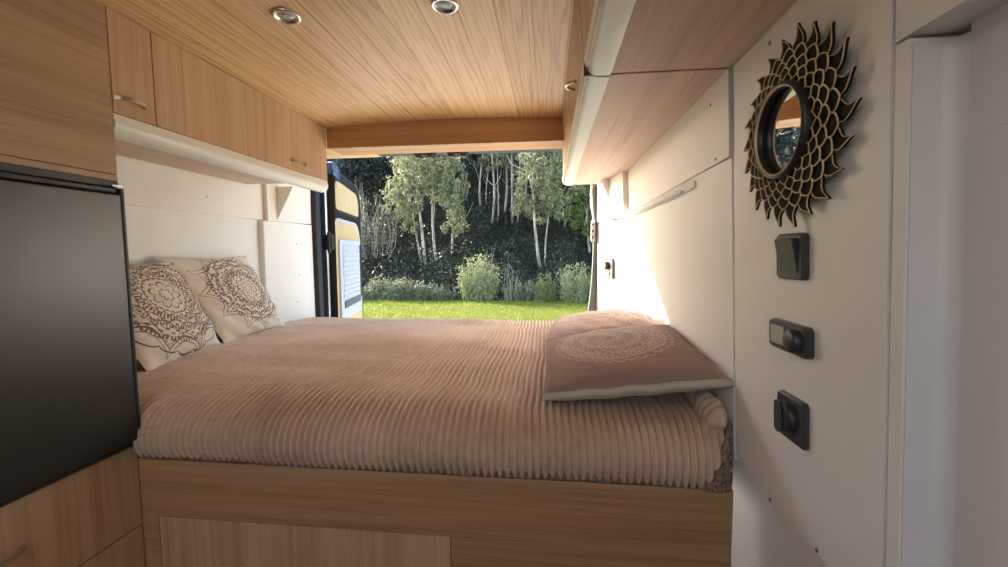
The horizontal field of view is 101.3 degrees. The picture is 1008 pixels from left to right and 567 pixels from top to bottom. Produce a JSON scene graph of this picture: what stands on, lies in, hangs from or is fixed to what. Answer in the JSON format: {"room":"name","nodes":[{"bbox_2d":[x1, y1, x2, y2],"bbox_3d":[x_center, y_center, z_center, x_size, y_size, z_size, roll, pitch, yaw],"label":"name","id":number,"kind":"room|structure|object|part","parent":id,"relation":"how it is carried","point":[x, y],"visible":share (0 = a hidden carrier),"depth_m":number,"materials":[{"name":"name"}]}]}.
{"room":"vehicle interior","nodes":[
{"label":"vehicle interior","id":0,"kind":"room"},
{"bbox_2d":[116,155,314,337],"bbox_3d":[-1.422,0.376,0.426,0.144,2.000,4.280,0,4,6],"label":"wall","id":1,"kind":"structure","parent":0,"point":[170,211],"depth_m":1.84,"materials":[{"name":"white wood"}]},
{"bbox_3d":[-1.351,-0.449,0.930,0.014,0.432,2.420,0,4,6],"label":"panel","id":2,"kind":"part","parent":1,"relation":"part of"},
{"bbox_2d":[105,7,327,192],"bbox_3d":[-1.066,-0.537,1.470,0.432,0.294,0.958,0,4,6],"label":"upper cabinet","id":3,"kind":"object","parent":1,"relation":"attached to","point":[171,107],"visible":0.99,"depth_m":1.26,"materials":[{"name":"brown wood"}]},
{"bbox_3d":[-0.931,-0.531,1.027,0.017,0.240,0.107,0,4,6],"label":"door","id":4,"kind":"part","parent":3,"relation":"part of","materials":[{"name":"brown wood"}]},
{"bbox_3d":[-0.911,-0.446,1.019,0.027,0.009,0.080,0,4,6],"label":"handle","id":5,"kind":"part","parent":3,"relation":"part of","materials":[{"name":"silver metal"}]},
{"bbox_3d":[-0.879,-0.568,1.502,0.017,0.240,0.846,0,4,6],"label":"door","id":6,"kind":"part","parent":3,"relation":"part of","materials":[{"name":"brown wood"}]},
{"bbox_3d":[-0.837,-0.498,1.700,0.028,0.009,0.100,0,4,6],"label":"handle","id":7,"kind":"part","parent":3,"relation":"part of","materials":[{"name":"silver metal"}]},
{"bbox_3d":[-1.219,0.213,2.131,0.038,1.065,0.050,0,4,6],"label":"corner post","id":8,"kind":"part","parent":1,"relation":"part of","materials":[{"name":"white wood"}]},
{"bbox_2d":[276,186,293,219],"bbox_3d":[-1.142,-0.415,2.159,0.100,0.177,0.016,0,4,6],"label":"bracket","id":9,"kind":"object","parent":1,"relation":"attached to","point":[283,193],"visible":1,"depth_m":2.15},
{"bbox_3d":[-1.199,-0.551,2.273,0.113,0.434,0.416,1,5,16],"label":"pillar panel","id":10,"kind":"part","parent":1,"relation":"part of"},
{"bbox_3d":[-1.201,0.446,2.353,0.099,1.566,0.411,1,5,16],"label":"pillar panel","id":11,"kind":"part","parent":1,"relation":"part of","materials":[{"name":"white wood"}]},
{"bbox_2d":[310,190,323,316],"bbox_3d":[-1.128,-0.096,2.502,0.040,1.323,0.040,0,4,6],"label":"trim","id":12,"kind":"structure","parent":1,"relation":"attached to","point":[314,195],"depth_m":2.48,"materials":[{"name":"rubber"}]},
{"bbox_2d":[319,162,362,317],"bbox_3d":[-1.157,-0.006,3.033,0.117,1.566,0.940,-1,4,-7],"label":"door","id":13,"kind":"structure","parent":1,"relation":"in","point":[340,223],"depth_m":2.73,"materials":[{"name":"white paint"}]},
{"bbox_3d":[-1.095,-0.258,2.576,0.065,0.095,0.040,0,4,6],"label":"hinge arm","id":14,"kind":"part","parent":13,"relation":"part of","materials":[{"name":"black plastic"}]},
{"bbox_3d":[-1.110,-0.041,3.001,0.018,0.538,0.610,-1,4,-7],"label":"blind frame","id":15,"kind":"part","parent":13,"relation":"part of","materials":[{"name":"white plastic"}]},
{"bbox_2d":[343,245,359,300],"bbox_3d":[-1.101,-0.089,2.994,0.004,0.375,0.480,-1,4,-7],"label":"blind","id":16,"kind":"object","parent":13,"relation":"attached to","point":[351,253],"depth_m":2.96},
{"bbox_3d":[-1.098,0.127,3.010,0.008,0.047,0.480,-1,4,-7],"label":"blind rail","id":17,"kind":"part","parent":13,"relation":"part of","materials":[{"name":"grey plastic"}]},
{"bbox_2d":[97,0,572,158],"bbox_3d":[-0.470,-0.609,0.287,2.240,0.020,4.360,0,4,6],"label":"ceiling","id":18,"kind":"structure","parent":0,"point":[346,62],"depth_m":1.22,"materials":[{"name":"brown wood"}]},
{"bbox_2d":[271,8,301,24],"bbox_3d":[-0.546,-0.673,1.037,0.068,0.012,0.068,0,4,6],"label":"recessed light","id":19,"kind":"object","parent":18,"relation":"in","point":[288,14],"visible":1,"depth_m":1.03,"materials":[{"name":"metal"}]},
{"bbox_2d":[431,0,458,14],"bbox_3d":[-0.143,-0.673,0.996,0.068,0.012,0.068,0,4,6],"label":"recessed light","id":20,"kind":"object","parent":18,"relation":"in","point":[442,4],"visible":1,"depth_m":1.00,"materials":[{"name":"metal"}]},
{"bbox_2d":[326,117,563,154],"bbox_3d":[-0.272,-0.693,1.936,1.096,0.113,0.155,0,4,6],"label":"trim","id":21,"kind":"structure","parent":18,"relation":"attached to","point":[487,129],"depth_m":1.87,"materials":[{"name":"brown wood"}]},
{"bbox_2d":[597,0,1007,566],"bbox_3d":[0.426,0.381,0.235,0.276,2.000,4.300,0,4,6],"label":"wall","id":22,"kind":"structure","parent":0,"point":[904,297],"depth_m":0.50,"materials":[{"name":"white paint"}]},
{"bbox_2d":[414,153,435,159],"bbox_3d":[-0.455,-0.733,2.377,0.110,0.055,0.075,0,4,6],"label":"latch","id":23,"kind":"object","parent":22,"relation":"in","point":[419,156],"depth_m":2.35,"materials":[{"name":"silver plastic"}]},
{"bbox_2d":[447,152,467,158],"bbox_3d":[-0.264,-0.732,2.356,0.110,0.055,0.075,0,4,6],"label":"latch","id":24,"kind":"object","parent":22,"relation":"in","point":[452,155],"depth_m":2.33,"materials":[{"name":"silver plastic"}]},
{"bbox_2d":[378,149,562,156],"bbox_3d":[-0.241,-0.791,2.387,2.200,0.060,0.120,0,4,6],"label":"trim","id":25,"kind":"structure","parent":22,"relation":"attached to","point":[532,150],"depth_m":2.40,"materials":[{"name":"rubber"}]},
{"bbox_2d":[591,220,594,241],"bbox_3d":[0.492,-0.291,2.290,0.018,0.120,0.029,0,4,6],"label":"latch plate","id":26,"kind":"object","parent":22,"relation":"attached to","point":[592,223],"visible":0.98,"depth_m":2.28,"materials":[{"name":"metal"}]},
{"bbox_2d":[588,184,598,310],"bbox_3d":[0.497,-0.090,2.325,0.058,1.323,0.040,0,4,6],"label":"trim","id":27,"kind":"structure","parent":22,"relation":"attached to","point":[592,306],"depth_m":2.30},
{"bbox_2d":[601,180,608,197],"bbox_3d":[0.538,-0.441,2.095,0.090,0.167,0.016,0,4,6],"label":"bracket","id":28,"kind":"object","parent":22,"relation":"attached to","point":[605,183],"visible":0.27,"depth_m":2.09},
{"bbox_2d":[603,244,613,278],"bbox_3d":[0.534,-0.116,2.144,0.028,0.177,0.105,-1,4,-12],"label":"socket","id":29,"kind":"object","parent":22,"relation":"attached to","point":[608,263],"visible":1,"depth_m":2.13,"materials":[{"name":"grey plastic"}]},
{"bbox_3d":[0.529,-0.094,2.145,0.019,0.040,0.040,-1,4,-12],"label":"knob","id":30,"kind":"part","parent":29,"relation":"part of","materials":[{"name":"black plastic"}]},
{"bbox_3d":[0.543,-0.080,2.148,0.010,0.105,0.105,-1,4,-12],"label":"plate","id":31,"kind":"part","parent":29,"relation":"part of","materials":[{"name":"grey plastic"}]},
{"bbox_3d":[0.599,0.456,2.167,0.107,1.558,0.429,-1,4,-9],"label":"pillar panel","id":32,"kind":"part","parent":22,"relation":"part of","materials":[{"name":"white wood"}]},
{"bbox_3d":[0.576,-0.542,2.082,0.143,0.438,0.444,-1,4,-8],"label":"pillar panel","id":33,"kind":"part","parent":22,"relation":"part of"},
{"bbox_3d":[0.614,0.118,1.917,0.109,0.870,0.055,0,4,6],"label":"corner post","id":34,"kind":"part","parent":22,"relation":"part of","materials":[{"name":"white wood"}]},
{"bbox_2d":[562,0,726,185],"bbox_3d":[0.369,-0.593,1.539,0.322,0.224,1.410,0,4,6],"label":"upper cabinet","id":35,"kind":"object","parent":22,"relation":"attached to","point":[610,122],"visible":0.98,"depth_m":1.10,"materials":[{"name":"brown wood"}]},
{"bbox_3d":[0.170,-0.511,1.067,0.029,0.009,0.061,0,4,6],"label":"handle","id":36,"kind":"part","parent":35,"relation":"part of","materials":[{"name":"silver metal"}]},
{"bbox_3d":[0.219,-0.593,1.346,0.031,0.188,0.994,0,4,6],"label":"door","id":37,"kind":"part","parent":35,"relation":"part of","materials":[{"name":"brown wood"}]},
{"bbox_2d":[590,186,593,222],"bbox_3d":[0.483,-0.434,2.262,0.024,0.201,0.012,0,4,6],"label":"cable","id":38,"kind":"object","parent":35,"relation":"hanging from","point":[591,186],"visible":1,"depth_m":2.26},
{"bbox_2d":[625,181,694,216],"bbox_3d":[0.517,-0.280,1.463,0.024,0.024,0.845,0,4,6],"label":"wall lamp","id":39,"kind":"object","parent":22,"relation":"attached to","point":[682,188],"visible":1,"depth_m":1.27,"materials":[{"name":"white plastic"}]},
{"bbox_2d":[632,190,683,214],"bbox_3d":[0.525,-0.279,1.495,0.009,0.007,0.760,0,4,6],"label":"diffuser","id":40,"kind":"object","parent":39,"relation":"attached to","point":[670,194],"depth_m":1.35,"materials":[{"name":"white plastic"}]},
{"bbox_3d":[0.544,-0.498,1.396,0.085,0.422,1.159,0,4,6],"label":"panel","id":41,"kind":"part","parent":22,"relation":"part of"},
{"bbox_3d":[0.568,0.019,1.403,0.089,0.635,1.099,0,4,6],"label":"bedside panel","id":42,"kind":"part","parent":22,"relation":"part of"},
{"bbox_2d":[580,0,796,75],"bbox_3d":[0.220,-0.482,0.089,0.305,0.224,1.497,0,4,6],"label":"upper cabinet","id":43,"kind":"object","parent":22,"relation":"attached to","point":[620,36],"visible":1,"depth_m":0.69,"materials":[{"name":"brown wood"}]},
{"bbox_3d":[0.084,-0.499,0.103,0.031,0.188,1.495,0,4,6],"label":"door","id":44,"kind":"part","parent":43,"relation":"part of","materials":[{"name":"brown wood"}]},
{"bbox_2d":[583,64,610,76],"bbox_3d":[0.193,-0.448,0.854,0.055,0.036,0.007,0,4,6],"label":"joint gasket","id":45,"kind":"object","parent":43,"relation":"attached to","point":[585,73],"visible":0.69,"depth_m":0.85,"materials":[{"name":"black rubber"}]},
{"bbox_3d":[0.600,0.825,1.258,0.069,0.960,1.500,0,4,6],"label":"panel","id":46,"kind":"part","parent":22,"relation":"part of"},
{"bbox_2d":[774,390,809,449],"bbox_3d":[0.451,0.215,0.657,0.025,0.073,0.074,0,4,6],"label":"power socket","id":47,"kind":"object","parent":22,"relation":"attached to","point":[791,414],"visible":1,"depth_m":0.64,"materials":[{"name":"grey plastic"}]},
{"bbox_2d":[774,232,809,279],"bbox_3d":[0.441,-0.042,0.640,0.021,0.071,0.072,0,4,6],"label":"light switch","id":48,"kind":"object","parent":22,"relation":"attached to","point":[792,249],"visible":1,"depth_m":0.62,"materials":[{"name":"grey plastic"}]},
{"bbox_2d":[769,318,814,358],"bbox_3d":[0.446,0.085,0.652,0.024,0.047,0.104,0,4,6],"label":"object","id":49,"kind":"object","parent":22,"relation":"attached to","point":[796,339],"visible":1,"depth_m":0.62,"materials":[{"name":"grey plastic"}]},
{"bbox_3d":[0.437,0.087,0.627,0.013,0.037,0.037,0,4,6],"label":"knob","id":50,"kind":"part","parent":49,"relation":"part of","materials":[{"name":"black plastic"}]},
{"bbox_2d":[743,21,862,226],"bbox_3d":[0.424,-0.230,0.622,0.037,0.290,0.291,0,4,6],"label":"sunburst mirror","id":51,"kind":"object","parent":22,"relation":"attached to","point":[796,133],"visible":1,"depth_m":0.58,"materials":[{"name":"black metal"}]},
{"bbox_2d":[766,88,800,171],"bbox_3d":[0.428,-0.230,0.623,0.010,0.125,0.125,0,4,6],"label":"mirror glass","id":52,"kind":"object","parent":51,"relation":"attached to","point":[783,115],"depth_m":0.63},
{"bbox_3d":[0.478,-0.127,0.647,0.105,1.049,0.386,0,4,6],"label":"panel","id":53,"kind":"part","parent":22,"relation":"part of","materials":[{"name":"white wood"}]},
{"bbox_3d":[0.311,-0.356,-0.765,0.076,0.378,2.404,0,4,6],"label":"panel door","id":54,"kind":"part","parent":22,"relation":"part of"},
{"bbox_3d":[-0.462,1.414,0.421,2.200,0.080,4.320,0,4,6],"label":"floor","id":55,"kind":"structure","parent":0,"visible":0},
{"bbox_2d":[0,0,144,566],"bbox_3d":[-1.182,0.374,0.436,0.433,2.000,1.252,0,4,6],"label":"tall cabinet","id":56,"kind":"object","parent":55,"relation":"on","point":[56,113],"visible":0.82,"depth_m":0.89,"materials":[{"name":"brown wood"}]},
{"bbox_3d":[-0.944,0.524,0.756,0.028,0.009,0.120,0,4,6],"label":"handle","id":57,"kind":"part","parent":56,"relation":"part of","materials":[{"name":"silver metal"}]},
{"bbox_3d":[-1.006,-0.418,0.356,0.020,0.410,1.252,0,4,6],"label":"door","id":58,"kind":"part","parent":56,"relation":"part of","materials":[{"name":"brown wood"}]},
{"bbox_3d":[-1.005,-0.205,0.372,0.019,0.014,1.252,0,4,6],"label":"rail","id":59,"kind":"part","parent":56,"relation":"part of","materials":[{"name":"brown wood"}]},
{"bbox_2d":[0,162,140,506],"bbox_3d":[-1.149,0.116,0.526,0.382,0.648,1.018,0,4,6],"label":"refrigerator","id":60,"kind":"object","parent":56,"relation":"in","point":[69,395],"visible":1,"depth_m":0.86,"materials":[{"name":"metal"}]},
{"bbox_3d":[-1.001,0.556,0.429,0.020,0.208,1.250,0,4,6],"label":"drawer","id":61,"kind":"part","parent":56,"relation":"part of","materials":[{"name":"brown wood"}]},
{"bbox_3d":[-0.999,0.992,0.462,0.020,0.660,1.250,0,4,6],"label":"drawer","id":62,"kind":"part","parent":56,"relation":"part of","materials":[{"name":"brown wood"}]},
{"bbox_2d":[137,455,733,566],"bbox_3d":[-0.341,0.830,1.716,1.838,0.880,1.398,0,4,6],"label":"bed base","id":63,"kind":"object","parent":55,"relation":"on","point":[196,513],"visible":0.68,"depth_m":0.98,"materials":[{"name":"brown wood"}]},
{"bbox_3d":[-0.500,0.909,1.043,0.756,0.634,0.018,0,4,6],"label":"storage door","id":64,"kind":"part","parent":63,"relation":"part of","materials":[{"name":"brown wood"}]},
{"bbox_3d":[-0.341,0.348,1.675,1.803,0.113,1.345,0,4,6],"label":"mattress","id":65,"kind":"object","parent":63,"relation":"on","visible":0},
{"bbox_2d":[132,317,732,492],"bbox_3d":[-0.337,0.290,1.671,1.814,0.199,1.449,0,4,6],"label":"bedspread","id":66,"kind":"object","parent":65,"relation":"on","point":[448,396],"visible":0.8,"depth_m":1.01,"materials":[{"name":"beige fabric"}]},
{"bbox_2d":[129,261,219,370],"bbox_3d":[-1.179,0.099,1.421,0.168,0.348,0.530,0,4,6],"label":"cushion","id":67,"kind":"object","parent":66,"relation":"on","point":[170,323],"visible":0.73,"depth_m":1.39,"materials":[{"name":"beige fabric"}]},
{"bbox_2d":[152,255,284,342],"bbox_3d":[-1.182,0.061,1.797,0.140,0.365,0.602,0,4,6],"label":"cushion","id":68,"kind":"object","parent":66,"relation":"on","point":[230,292],"visible":0.87,"depth_m":1.74,"materials":[{"name":"beige fabric"}]},
{"bbox_2d":[544,309,653,345],"bbox_3d":[0.370,0.166,1.723,0.399,0.141,0.740,0,4,6],"label":"pillow","id":69,"kind":"object","parent":66,"relation":"on","point":[578,323],"visible":0.64,"depth_m":1.58,"materials":[{"name":"beige fabric"}]},
{"bbox_2d":[542,324,732,400],"bbox_3d":[0.319,0.205,1.209,0.408,0.147,0.634,0,4,6],"label":"pillow","id":70,"kind":"object","parent":66,"relation":"on","point":[654,359],"visible":1,"depth_m":1.00,"materials":[{"name":"beige fabric"}]},
{"label":"outside","id":71,"kind":"structure","parent":0,"visible":0},
{"bbox_2d":[357,153,592,320],"bbox_3d":[-10.305,-9.664,20.562,115.000,20.352,80.000,0,4,6],"label":"vegetation","id":72,"kind":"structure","parent":71,"point":[426,208],"depth_m":23.75,"materials":[{"name":"plant"}]},
{"bbox_2d":[327,159,358,184],"bbox_3d":[-14.395,-10.829,33.807,7.036,9.538,5.305,-1,4,-16],"label":"conifer tree","id":73,"kind":"object","parent":72,"relation":"on","point":[328,160],"visible":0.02,"depth_m":33.19,"materials":[{"name":"green plant"}]},
{"bbox_2d":[332,157,398,200],"bbox_3d":[-10.811,-10.681,30.626,5.302,9.262,5.077,2,5,28],"label":"conifer tree","id":74,"kind":"object","parent":72,"relation":"on","point":[355,168],"visible":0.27,"depth_m":30.15,"materials":[{"name":"green plant"}]},
{"bbox_2d":[363,275,389,299],"bbox_3d":[-5.569,0.187,18.116,1.680,1.135,1.243,0,4,6],"label":"bush","id":75,"kind":"object","parent":72,"relation":"on","point":[373,286],"visible":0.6,"depth_m":17.93,"materials":[{"name":"green plant"}]},
{"bbox_2d":[355,178,409,258],"bbox_3d":[-7.692,-3.674,23.421,4.408,4.772,3.844,4,6,42],"label":"bare tree","id":76,"kind":"object","parent":72,"relation":"on","point":[374,227],"visible":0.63,"depth_m":23.02,"materials":[{"name":"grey plant"}]},
{"bbox_2d":[378,276,413,300],"bbox_3d":[-4.630,0.232,17.740,1.533,1.094,1.247,0,4,6],"label":"bush","id":77,"kind":"object","parent":72,"relation":"on","point":[391,295],"visible":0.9,"depth_m":17.57,"materials":[{"name":"green plant"}]},
{"bbox_2d":[391,156,417,214],"bbox_3d":[-6.291,-7.791,27.220,2.358,7.017,2.539,-4,6,-40],"label":"eucalyptus tree","id":78,"kind":"object","parent":72,"relation":"on","point":[394,156],"visible":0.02,"depth_m":27.44,"materials":[{"name":"green plant"}]},
{"bbox_2d":[370,156,442,183],"bbox_3d":[-7.192,-12.344,30.980,5.780,11.328,5.411,-2,5,-23],"label":"conifer tree","id":79,"kind":"object","parent":72,"relation":"on","point":[387,164],"visible":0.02,"depth_m":30.89,"materials":[{"name":"green plant"}]},
{"bbox_2d":[400,279,433,300],"bbox_3d":[-3.725,0.257,17.833,1.411,1.024,1.161,2,5,26],"label":"bush","id":80,"kind":"object","parent":72,"relation":"on","point":[421,294],"visible":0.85,"depth_m":17.55,"materials":[{"name":"green plant"}]},
{"bbox_2d":[381,155,472,263],"bbox_3d":[-4.211,-5.301,22.191,4.868,8.736,3.336,0,4,6],"label":"eucalyptus tree","id":81,"kind":"object","parent":72,"relation":"on","point":[444,189],"visible":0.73,"depth_m":22.02,"materials":[{"name":"green plant"}]},
{"bbox_2d":[426,283,457,300],"bbox_3d":[-2.689,0.354,17.747,1.587,0.831,1.172,0,4,6],"label":"bush","id":82,"kind":"object","parent":72,"relation":"on","point":[437,294],"visible":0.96,"depth_m":17.53,"materials":[{"name":"green plant"}]},
{"bbox_2d":[429,154,481,187],"bbox_3d":[-3.619,-12.959,30.454,5.871,12.678,4.491,0,4,6],"label":"conifer tree","id":83,"kind":"object","parent":72,"relation":"on","point":[466,161],"visible":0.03,"depth_m":30.38,"materials":[{"name":"green plant"}]},
{"bbox_2d":[341,154,592,298],"bbox_3d":[-4.472,-6.030,27.961,33.164,12.131,20.202,0,4,6],"label":"undergrowth","id":84,"kind":"object","parent":72,"relation":"on","point":[427,279],"visible":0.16,"depth_m":22.77,"materials":[{"name":"green plant"}]},
{"bbox_2d":[363,299,587,321],"bbox_3d":[-1.902,0.974,13.699,13.072,0.085,7.773,0,4,6],"label":"meadow grass","id":85,"kind":"structure","parent":72,"relation":"on","point":[578,308],"depth_m":14.63,"materials":[{"name":"green plant"}]},
{"bbox_2d":[453,253,502,301],"bbox_3d":[-1.138,-0.242,17.378,2.021,2.064,1.850,3,5,37],"label":"bush","id":86,"kind":"object","parent":72,"relation":"on","point":[477,290],"visible":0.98,"depth_m":17.26,"materials":[{"name":"green plant"}]},
{"bbox_2d":[474,154,495,206],"bbox_3d":[-1.487,-8.786,27.578,2.634,7.497,1.914,-1,4,-16],"label":"eucalyptus tree","id":87,"kind":"object","parent":72,"relation":"on","point":[481,160],"visible":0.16,"depth_m":28.01,"materials":[{"name":"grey plant"}]},
{"bbox_2d":[483,153,510,222],"bbox_3d":[-0.658,-7.812,25.654,2.762,8.250,2.248,0,4,6],"label":"eucalyptus tree","id":88,"kind":"object","parent":72,"relation":"on","point":[498,164],"visible":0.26,"depth_m":25.85,"materials":[{"name":"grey plant"}]},
{"bbox_2d":[469,152,524,178],"bbox_3d":[0.368,-12.857,32.340,6.910,9.457,5.153,0,4,6],"label":"conifer tree","id":89,"kind":"object","parent":72,"relation":"on","point":[498,158],"visible":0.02,"depth_m":32.46,"materials":[{"name":"green plant"}]},
{"bbox_2d":[493,153,517,212],"bbox_3d":[-0.163,-8.398,26.472,2.658,7.869,2.369,-1,4,-12],"label":"eucalyptus tree","id":90,"kind":"object","parent":72,"relation":"on","point":[505,157],"visible":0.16,"depth_m":26.67,"materials":[{"name":"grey plant"}]},
{"bbox_2d":[501,262,517,301],"bbox_3d":[0.232,-0.110,17.138,1.059,1.826,0.878,0,4,6],"label":"plant","id":91,"kind":"object","parent":72,"relation":"on","point":[510,289],"visible":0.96,"depth_m":17.19,"materials":[{"name":"green plant"}]},
{"bbox_2d":[498,152,524,221],"bbox_3d":[0.563,-7.640,25.590,2.667,8.106,1.992,1,4,14],"label":"eucalyptus tree","id":92,"kind":"object","parent":72,"relation":"on","point":[511,154],"visible":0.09,"depth_m":25.64,"materials":[{"name":"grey plant"}]},
{"bbox_2d":[506,279,538,300],"bbox_3d":[0.802,0.283,17.394,1.568,0.992,1.186,0,4,6],"label":"bush","id":93,"kind":"object","parent":72,"relation":"on","point":[528,293],"visible":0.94,"depth_m":17.30,"materials":[{"name":"green plant"}]},
{"bbox_2d":[523,152,537,208],"bbox_3d":[1.694,-8.393,26.904,2.686,7.852,2.224,0,4,6],"label":"eucalyptus tree","id":94,"kind":"object","parent":72,"relation":"on","point":[537,152],"visible":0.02,"depth_m":27.02,"materials":[{"name":"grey plant"}]},
{"bbox_2d":[532,272,559,302],"bbox_3d":[1.712,0.174,16.661,1.152,1.311,0.772,0,4,6],"label":"bush","id":95,"kind":"object","parent":72,"relation":"on","point":[550,294],"visible":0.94,"depth_m":16.61,"materials":[{"name":"green plant"}]},
{"bbox_2d":[508,151,585,266],"bbox_3d":[2.286,-4.786,20.725,4.585,8.248,2.806,0,4,9],"label":"eucalyptus tree","id":96,"kind":"object","parent":72,"relation":"on","point":[551,176],"visible":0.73,"depth_m":20.39,"materials":[{"name":"green plant"}]},
{"bbox_2d":[525,152,588,226],"bbox_3d":[3.681,-7.044,24.501,4.801,7.544,3.105,-2,5,-25],"label":"leafy tree","id":97,"kind":"object","parent":72,"relation":"on","point":[562,186],"visible":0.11,"depth_m":24.04,"materials":[{"name":"green plant"}]},
{"bbox_2d":[556,260,590,303],"bbox_3d":[2.985,-0.057,16.626,1.826,1.765,1.470,-1,4,-4],"label":"bush","id":98,"kind":"object","parent":72,"relation":"on","point":[573,292],"visible":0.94,"depth_m":16.43,"materials":[{"name":"green plant"}]},
{"bbox_2d":[558,184,592,252],"bbox_3d":[4.756,-4.494,22.408,3.942,5.860,2.847,0,4,6],"label":"leafy tree","id":99,"kind":"object","parent":72,"relation":"on","point":[580,209],"visible":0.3,"depth_m":22.30,"materials":[{"name":"green plant"}]},
{"bbox_2d":[584,268,591,300],"bbox_3d":[4.041,-0.190,16.259,1.638,2.080,1.713,-3,5,-31],"label":"bush","id":100,"kind":"object","parent":72,"relation":"on","point":[588,268],"visible":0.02,"depth_m":16.48,"materials":[{"name":"green plant"}]}
]}

